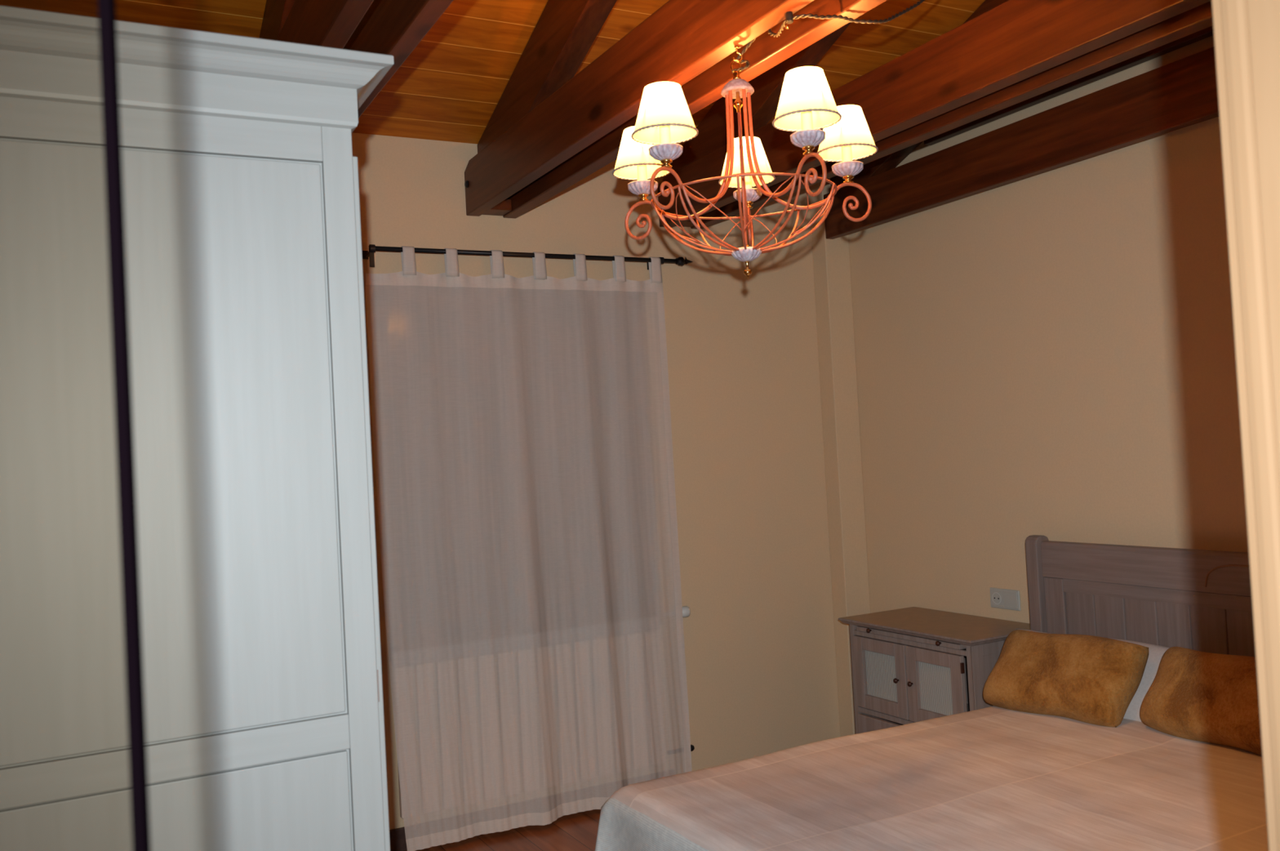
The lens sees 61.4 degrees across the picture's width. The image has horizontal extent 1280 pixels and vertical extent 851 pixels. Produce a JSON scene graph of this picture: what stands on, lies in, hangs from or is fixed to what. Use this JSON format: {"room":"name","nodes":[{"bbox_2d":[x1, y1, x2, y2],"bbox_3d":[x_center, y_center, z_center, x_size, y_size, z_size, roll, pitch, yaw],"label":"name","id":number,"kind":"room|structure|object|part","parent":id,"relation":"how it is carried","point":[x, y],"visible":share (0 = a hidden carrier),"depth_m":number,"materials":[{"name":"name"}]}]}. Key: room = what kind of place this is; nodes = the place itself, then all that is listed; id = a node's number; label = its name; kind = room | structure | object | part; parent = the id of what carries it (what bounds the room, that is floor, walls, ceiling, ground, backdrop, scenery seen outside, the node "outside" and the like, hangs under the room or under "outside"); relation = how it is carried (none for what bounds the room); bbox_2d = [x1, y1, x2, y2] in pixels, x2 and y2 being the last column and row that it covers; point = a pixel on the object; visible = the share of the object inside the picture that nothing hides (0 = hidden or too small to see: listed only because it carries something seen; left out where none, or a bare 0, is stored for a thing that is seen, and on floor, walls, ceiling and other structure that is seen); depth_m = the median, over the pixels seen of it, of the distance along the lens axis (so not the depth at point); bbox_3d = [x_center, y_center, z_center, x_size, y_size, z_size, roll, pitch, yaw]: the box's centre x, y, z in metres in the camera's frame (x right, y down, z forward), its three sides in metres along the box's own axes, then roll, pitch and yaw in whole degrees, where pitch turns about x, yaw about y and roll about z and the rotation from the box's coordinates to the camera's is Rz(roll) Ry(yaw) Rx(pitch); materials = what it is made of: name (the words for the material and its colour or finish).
{"room":"bedroom","nodes":[
{"label":"bedroom","id":0,"kind":"room"},
{"bbox_2d":[0,0,985,145],"bbox_3d":[0.158,-1.468,2.639,3.511,0.785,3.535,-2,-2,-28],"label":"ceiling","id":1,"kind":"structure","parent":0,"point":[451,84],"depth_m":3.66,"materials":[{"name":"brown wood"}]},
{"bbox_2d":[258,0,295,39],"bbox_3d":[-0.553,-1.325,2.238,0.090,0.888,3.251,-2,-2,-28],"label":"rafter","id":2,"kind":"object","parent":1,"relation":"attached to","point":[276,12],"visible":0.02,"depth_m":3.07,"materials":[{"name":"brown wood"}]},
{"bbox_2d":[477,0,617,153],"bbox_3d":[0.179,-1.354,2.630,0.088,0.888,3.251,-2,-2,-28],"label":"rafter","id":3,"kind":"object","parent":1,"relation":"attached to","point":[565,31],"visible":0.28,"depth_m":3.45,"materials":[{"name":"brown wood"}]},
{"bbox_2d":[670,22,851,170],"bbox_3d":[0.910,-1.383,3.021,0.082,0.888,3.251,-2,-2,-28],"label":"rafter","id":4,"kind":"object","parent":1,"relation":"attached to","point":[767,86],"visible":0.32,"depth_m":3.90,"materials":[{"name":"brown wood"}]},
{"bbox_2d":[830,0,1008,189],"bbox_3d":[1.573,-1.410,3.376,0.082,0.888,3.251,-2,-2,-28],"label":"rafter","id":5,"kind":"object","parent":1,"relation":"attached to","point":[889,162],"visible":0.12,"depth_m":4.41,"materials":[{"name":"brown wood"}]},
{"bbox_2d":[405,808,600,850],"bbox_3d":[0.569,1.396,1.789,3.791,0.060,5.150,-2,-2,-28],"label":"floor","id":6,"kind":"structure","parent":0,"point":[578,831],"depth_m":3.83,"materials":[{"name":"brown wood"}]},
{"bbox_2d":[0,4,394,850],"bbox_3d":[-0.943,0.458,2.111,0.656,1.992,1.364,-2,-2,-28],"label":"wardrobe","id":7,"kind":"object","parent":6,"relation":"on","point":[262,668],"visible":0.98,"depth_m":1.58,"materials":[{"name":"white paint"}]},
{"bbox_3d":[-0.711,-0.434,1.580,0.478,0.058,0.013,-2,-2,-28],"label":"rail","id":8,"kind":"part","parent":7,"relation":"part of","materials":[{"name":"white paint"}]},
{"bbox_3d":[-0.689,0.025,1.574,0.471,0.854,0.016,-2,-2,-28],"label":"panel","id":9,"kind":"part","parent":7,"relation":"part of","materials":[{"name":"white paint"}]},
{"bbox_3d":[-0.662,0.481,1.558,0.478,0.053,0.013,-2,-2,-28],"label":"rail","id":10,"kind":"part","parent":7,"relation":"part of","materials":[{"name":"white paint"}]},
{"bbox_3d":[-0.642,0.896,1.552,0.471,0.770,0.016,-2,-2,-28],"label":"panel","id":11,"kind":"part","parent":7,"relation":"part of","materials":[{"name":"white paint"}]},
{"bbox_3d":[-0.993,-0.484,2.134,0.656,0.106,1.364,-2,-2,-28],"label":"cornice","id":12,"kind":"part","parent":7,"relation":"part of","materials":[{"name":"white paint"}]},
{"bbox_3d":[-0.547,0.456,1.958,0.010,1.746,0.590,-2,-2,-28],"label":"door","id":13,"kind":"part","parent":7,"relation":"part of","materials":[{"name":"white paint"}]},
{"bbox_2d":[838,606,1030,733],"bbox_3d":[1.139,1.064,4.037,0.394,0.654,0.710,-2,-2,-28],"label":"nightstand","id":14,"kind":"object","parent":6,"relation":"on","point":[910,664],"visible":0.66,"depth_m":3.95,"materials":[{"name":"grey paint"}]},
{"bbox_3d":[1.001,1.206,3.950,0.020,0.191,0.591,-2,-2,-28],"label":"drawer","id":15,"kind":"part","parent":14,"relation":"part of","materials":[{"name":"grey paint"}]},
{"bbox_3d":[0.921,0.949,4.093,0.003,0.178,0.191,-2,-2,-28],"label":"cloth panel","id":16,"kind":"part","parent":14,"relation":"part of","materials":[{"name":"white fabric"}]},
{"bbox_3d":[0.915,0.951,4.090,0.018,0.274,0.291,-2,-2,-28],"label":"cabinet door","id":17,"kind":"part","parent":14,"relation":"part of","materials":[{"name":"grey paint"}]},
{"bbox_3d":[0.948,0.944,3.988,0.020,0.019,0.019,-2,-2,-28],"label":"knob","id":18,"kind":"part","parent":14,"relation":"part of","materials":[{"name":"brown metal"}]},
{"bbox_3d":[0.983,0.941,3.922,0.020,0.019,0.019,-2,-2,-28],"label":"knob","id":19,"kind":"part","parent":14,"relation":"part of","materials":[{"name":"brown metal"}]},
{"bbox_2d":[856,625,965,649],"bbox_3d":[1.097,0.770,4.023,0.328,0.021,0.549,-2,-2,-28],"label":"drawer","id":20,"kind":"object","parent":14,"relation":"on","point":[886,633],"depth_m":3.93,"materials":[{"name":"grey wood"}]},
{"bbox_3d":[1.000,1.081,3.955,0.014,0.632,0.649,-2,-2,-28],"label":"frame","id":21,"kind":"part","parent":14,"relation":"part of","materials":[{"name":"grey paint"}]},
{"bbox_3d":[1.058,0.935,3.836,0.003,0.178,0.178,-2,-2,-28],"label":"cloth panel","id":22,"kind":"part","parent":14,"relation":"part of","materials":[{"name":"white fabric"}]},
{"bbox_3d":[1.052,0.938,3.833,0.018,0.274,0.278,-2,-2,-28],"label":"cabinet door","id":23,"kind":"part","parent":14,"relation":"part of","materials":[{"name":"grey paint"}]},
{"bbox_3d":[1.302,1.030,3.752,0.360,0.570,0.005,-2,-2,-28],"label":"panel","id":24,"kind":"part","parent":14,"relation":"part of","materials":[{"name":"grey paint"}]},
{"bbox_2d":[1025,534,1255,657],"bbox_3d":[1.067,0.867,2.628,1.736,0.986,1.712,-2,-2,-28],"label":"headboard","id":25,"kind":"object","parent":6,"relation":"on","point":[1201,600],"visible":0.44,"depth_m":3.39,"materials":[{"name":"grey paint"}]},
{"bbox_2d":[595,705,1268,850],"bbox_3d":[0.960,1.093,2.629,1.728,0.427,1.577,-2,-2,-28],"label":"coverlet","id":26,"kind":"object","parent":25,"relation":"on","point":[991,778],"visible":0.97,"depth_m":2.67,"materials":[{"name":"white fabric"}]},
{"bbox_2d":[982,629,1148,727],"bbox_3d":[1.313,0.781,3.359,0.210,0.262,0.512,-2,-2,-37],"label":"cushion","id":27,"kind":"object","parent":26,"relation":"on","point":[1091,679],"visible":0.98,"depth_m":3.27,"materials":[{"name":"brown fabric"}]},
{"bbox_2d":[1014,628,1169,721],"bbox_3d":[1.430,0.796,3.400,0.199,0.239,0.697,-2,-2,-37],"label":"pillow","id":28,"kind":"object","parent":26,"relation":"on","point":[1156,652],"visible":0.08,"depth_m":3.22,"materials":[{"name":"beige fabric"}]},
{"bbox_2d":[1139,646,1262,755],"bbox_3d":[1.607,0.751,2.936,0.208,0.248,0.493,-2,-2,-28],"label":"cushion","id":29,"kind":"object","parent":26,"relation":"on","point":[1194,695],"visible":0.91,"depth_m":2.93,"materials":[{"name":"brown fabric"}]},
{"bbox_3d":[1.412,0.876,3.754,0.066,0.986,0.050,-2,-2,-28],"label":"headboard post","id":30,"kind":"part","parent":25,"relation":"part of","materials":[{"name":"grey paint"}]},
{"bbox_3d":[1.786,0.424,3.038,0.038,0.123,1.605,-2,-2,-28],"label":"rail","id":31,"kind":"part","parent":25,"relation":"part of","materials":[{"name":"grey paint"}]},
{"bbox_3d":[1.796,0.806,3.057,0.020,0.550,1.558,-2,-2,-28],"label":"headboard","id":32,"kind":"part","parent":25,"relation":"part of","materials":[{"name":"grey paint"}]},
{"bbox_3d":[1.802,0.504,2.998,0.014,0.050,1.520,-2,-2,-28],"label":"moulding","id":33,"kind":"part","parent":25,"relation":"part of","materials":[{"name":"grey paint"}]},
{"bbox_2d":[351,132,840,829],"bbox_3d":[-0.551,0.213,4.091,3.471,2.536,0.150,-2,-2,-28],"label":"wall","id":34,"kind":"structure","parent":0,"point":[743,354],"depth_m":4.48,"materials":[{"name":"beige paint"}]},
{"bbox_2d":[276,0,373,48],"bbox_3d":[-0.596,-0.924,2.193,0.053,0.193,3.261,-2,-2,-28],"label":"tie beam","id":35,"kind":"structure","parent":34,"relation":"attached to","point":[323,23],"depth_m":2.31,"materials":[{"name":"brown wood"}]},
{"bbox_2d":[342,0,453,118],"bbox_3d":[-0.468,-0.929,2.261,0.050,0.193,3.261,-2,-2,-28],"label":"tie beam","id":36,"kind":"structure","parent":34,"relation":"attached to","point":[395,28],"depth_m":2.37,"materials":[{"name":"brown wood"}]},
{"bbox_2d":[389,826,407,850],"bbox_3d":[-0.566,1.440,3.924,1.600,0.080,0.015,-2,-2,-28],"label":"baseboard","id":37,"kind":"structure","parent":34,"relation":"attached to","point":[397,836],"depth_m":3.77,"materials":[{"name":"brown wood"}]},
{"bbox_2d":[362,244,693,269],"bbox_3d":[-0.379,-0.613,4.075,1.307,0.080,0.118,-2,-2,-28],"label":"curtain rod","id":38,"kind":"object","parent":34,"relation":"attached to","point":[372,247],"visible":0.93,"depth_m":3.97,"materials":[{"name":"black metal"}]},
{"bbox_3d":[-0.395,-0.635,4.021,1.230,0.017,0.017,-2,-2,-28],"label":"rod","id":39,"kind":"part","parent":38,"relation":"part of","materials":[{"name":"black metal"}]},
{"bbox_2d":[365,245,692,850],"bbox_3d":[-0.369,0.399,3.973,1.192,2.095,0.057,-2,-2,-27],"label":"curtain","id":40,"kind":"object","parent":38,"relation":"hanging from","point":[522,429],"visible":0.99,"depth_m":3.94,"materials":[{"name":"beige fabric"}]},
{"bbox_2d":[397,605,694,818],"bbox_3d":[-0.322,1.046,4.038,1.196,0.607,0.072,-2,-2,-28],"label":"radiator","id":41,"kind":"object","parent":34,"relation":"attached to","point":[686,610],"visible":0.06,"depth_m":4.28,"materials":[{"name":"white metal"}]},
{"bbox_2d":[464,0,813,216],"bbox_3d":[0.133,-0.953,2.583,0.063,0.193,3.261,-2,-2,-28],"label":"tie beam","id":42,"kind":"structure","parent":34,"relation":"attached to","point":[681,40],"depth_m":2.92,"materials":[{"name":"brown wood"}]},
{"bbox_2d":[482,199,511,215],"bbox_3d":[-0.536,-0.812,4.009,0.090,0.042,0.095,-2,-2,-28],"label":"block","id":43,"kind":"object","parent":42,"relation":"attached to","point":[504,206],"visible":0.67,"depth_m":3.98,"materials":[{"name":"brown wood"}]},
{"bbox_2d":[733,45,742,62],"bbox_3d":[0.222,-0.847,2.459,0.023,0.039,0.012,-2,-2,-28],"label":"ceiling hook","id":44,"kind":"object","parent":42,"relation":"attached to","point":[736,47],"visible":1,"depth_m":2.46,"materials":[{"name":"gold metal"}]},
{"bbox_2d":[612,58,878,277],"bbox_3d":[0.215,-0.584,2.433,0.622,0.502,0.599,-4,-2,45],"label":"chandelier","id":45,"kind":"object","parent":44,"relation":"hanging from","point":[806,105],"visible":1,"depth_m":2.42,"materials":[{"name":"orange metal"}]},
{"bbox_3d":[0.005,-0.604,2.564,0.143,0.006,0.142,-2,-2,-28],"label":"shade trim","id":46,"kind":"part","parent":45,"relation":"part of","materials":[{"name":"fabric"}]},
{"bbox_3d":[0.002,-0.653,2.566,0.136,0.100,0.136,-2,-2,-28],"label":"lampshade","id":47,"kind":"part","parent":45,"relation":"part of","materials":[{"name":"beige fabric"}]},
{"bbox_3d":[0.053,-0.614,2.272,0.143,0.006,0.142,-2,-2,-28],"label":"shade trim","id":48,"kind":"part","parent":45,"relation":"part of","materials":[{"name":"fabric"}]},
{"bbox_3d":[0.050,-0.662,2.273,0.136,0.100,0.136,-2,-2,-28],"label":"lampshade","id":49,"kind":"part","parent":45,"relation":"part of","materials":[{"name":"beige fabric"}]},
{"bbox_3d":[0.085,-0.600,2.525,0.283,0.305,0.011,-4,-2,26],"label":"arm","id":50,"kind":"part","parent":45,"relation":"part of","materials":[{"name":"metal"}]},
{"bbox_3d":[0.115,-0.607,2.335,0.011,0.305,0.283,-4,-2,44],"label":"arm","id":51,"kind":"part","parent":45,"relation":"part of","materials":[{"name":"metal"}]},
{"bbox_3d":[0.233,-0.558,2.450,0.006,0.310,0.006,-2,-2,-28],"label":"central rod","id":52,"kind":"part","parent":45,"relation":"part of","materials":[{"name":"metal"}]},
{"bbox_3d":[0.255,-0.607,2.613,0.011,0.305,0.283,-3,-1,8],"label":"arm","id":53,"kind":"part","parent":45,"relation":"part of","materials":[{"name":"metal"}]},
{"bbox_3d":[0.265,-0.663,2.702,0.136,0.100,0.136,-2,-2,-28],"label":"lampshade","id":54,"kind":"part","parent":45,"relation":"part of","materials":[{"name":"beige fabric"}]},
{"bbox_3d":[0.268,-0.614,2.700,0.143,0.006,0.142,-2,-2,-28],"label":"shade trim","id":55,"kind":"part","parent":45,"relation":"part of","materials":[{"name":"fabric"}]},
{"bbox_3d":[0.305,-0.618,2.306,0.011,0.305,0.284,-2,-2,-28],"label":"arm","id":56,"kind":"part","parent":45,"relation":"part of","materials":[{"name":"metal"}]},
{"bbox_3d":[0.345,-0.630,2.228,0.143,0.006,0.142,-2,-2,-28],"label":"shade trim","id":57,"kind":"part","parent":45,"relation":"part of","materials":[{"name":"fabric"}]},
{"bbox_3d":[0.342,-0.679,2.229,0.136,0.100,0.136,-2,-2,-28],"label":"lampshade","id":58,"kind":"part","parent":45,"relation":"part of","materials":[{"name":"beige fabric"}]},
{"bbox_3d":[0.391,-0.618,2.477,0.283,0.305,0.011,-3,-1,-10],"label":"arm","id":59,"kind":"part","parent":45,"relation":"part of","materials":[{"name":"metal"}]},
{"bbox_3d":[0.475,-0.680,2.494,0.136,0.100,0.136,-2,-2,-28],"label":"lampshade","id":60,"kind":"part","parent":45,"relation":"part of","materials":[{"name":"beige fabric"}]},
{"bbox_3d":[0.478,-0.631,2.492,0.143,0.006,0.142,-2,-2,-28],"label":"shade trim","id":61,"kind":"part","parent":45,"relation":"part of","materials":[{"name":"fabric"}]},
{"bbox_2d":[785,11,793,29],"bbox_3d":[0.314,-0.859,2.287,0.018,0.028,0.028,-2,-2,-28],"label":"clip","id":62,"kind":"object","parent":42,"relation":"attached to","point":[788,15],"visible":1,"depth_m":2.28,"materials":[{"name":"black metal"}]},
{"bbox_2d":[731,0,924,72],"bbox_3d":[0.603,-1.053,2.538,0.792,0.461,0.279,-2,-2,-28],"label":"cable","id":63,"kind":"object","parent":42,"relation":"hanging from","point":[802,15],"visible":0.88,"depth_m":2.33,"materials":[{"name":"brown plastic"}]},
{"bbox_2d":[502,0,886,217],"bbox_3d":[0.266,-0.959,2.654,0.054,0.193,3.261,-2,-2,-28],"label":"tie beam","id":64,"kind":"structure","parent":34,"relation":"attached to","point":[766,51],"depth_m":2.73,"materials":[{"name":"brown wood"}]},
{"bbox_2d":[657,0,1211,227],"bbox_3d":[0.867,-0.983,2.975,0.062,0.193,3.261,-2,-2,-28],"label":"tie beam","id":65,"kind":"structure","parent":34,"relation":"attached to","point":[1013,42],"depth_m":2.90,"materials":[{"name":"brown wood"}]},
{"bbox_2d":[678,215,702,226],"bbox_3d":[0.194,-0.842,4.399,0.084,0.042,0.095,-2,-2,-28],"label":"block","id":66,"kind":"object","parent":65,"relation":"attached to","point":[688,224],"visible":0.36,"depth_m":4.39,"materials":[{"name":"brown wood"}]},
{"bbox_2d":[690,0,1213,229],"bbox_3d":[0.994,-0.988,3.043,0.055,0.193,3.261,-2,-2,-28],"label":"tie beam","id":67,"kind":"structure","parent":34,"relation":"attached to","point":[1198,18],"depth_m":2.90,"materials":[{"name":"brown wood"}]},
{"bbox_2d":[823,46,1219,239],"bbox_3d":[1.541,-0.979,3.334,0.041,0.193,3.261,-2,-2,-28],"label":"tie beam","id":68,"kind":"structure","parent":34,"relation":"attached to","point":[1182,93],"depth_m":3.62,"materials":[{"name":"brown wood"}]},
{"bbox_2d":[808,177,870,736],"bbox_3d":[0.889,0.137,4.723,0.132,2.566,0.095,-2,-2,-28],"label":"wall","id":69,"kind":"structure","parent":0,"point":[831,257],"depth_m":4.68,"materials":[{"name":"beige paint"}]},
{"bbox_2d":[848,35,1248,623],"bbox_3d":[1.720,-0.271,3.407,0.120,3.226,3.535,-2,-2,-28],"label":"wall","id":70,"kind":"structure","parent":0,"point":[1051,353],"depth_m":3.80,"materials":[{"name":"beige paint"}]},
{"bbox_2d":[989,586,1021,610],"bbox_3d":[1.358,0.646,4.012,0.012,0.075,0.142,-2,-2,-28],"label":"wall socket","id":71,"kind":"object","parent":70,"relation":"attached to","point":[1005,598],"visible":1,"depth_m":4.00,"materials":[{"name":"grey plastic"}]},
{"bbox_2d":[924,25,1213,145],"bbox_3d":[1.750,-1.249,3.103,0.039,0.159,2.630,-2,-2,-28],"label":"beam","id":72,"kind":"structure","parent":70,"relation":"attached to","point":[1206,33],"depth_m":3.61,"materials":[{"name":"brown wood"}]},
{"bbox_3d":[0.946,-0.005,1.043,3.491,2.661,0.120,-2,-2,-28],"label":"wall","id":73,"kind":"structure","parent":0,"visible":0},
{"bbox_2d":[1211,0,1279,850],"bbox_3d":[0.611,0.277,0.777,0.101,2.120,0.272,-2,-2,-28],"label":"door","id":74,"kind":"structure","parent":73,"relation":"in","point":[1246,33],"depth_m":0.86,"materials":[{"name":"beige wood"}]},
{"bbox_3d":[-1.268,-0.151,1.808,0.120,3.226,3.535,-2,-2,-28],"label":"wall","id":75,"kind":"structure","parent":0,"visible":0},
{"bbox_2d":[97,0,151,850],"bbox_3d":[-0.315,0.352,0.443,0.230,2.048,0.006,-3,-1,-6],"label":"door","id":76,"kind":"structure","parent":75,"relation":"in","point":[106,8],"depth_m":0.46,"materials":[{"name":"black"}]}
]}

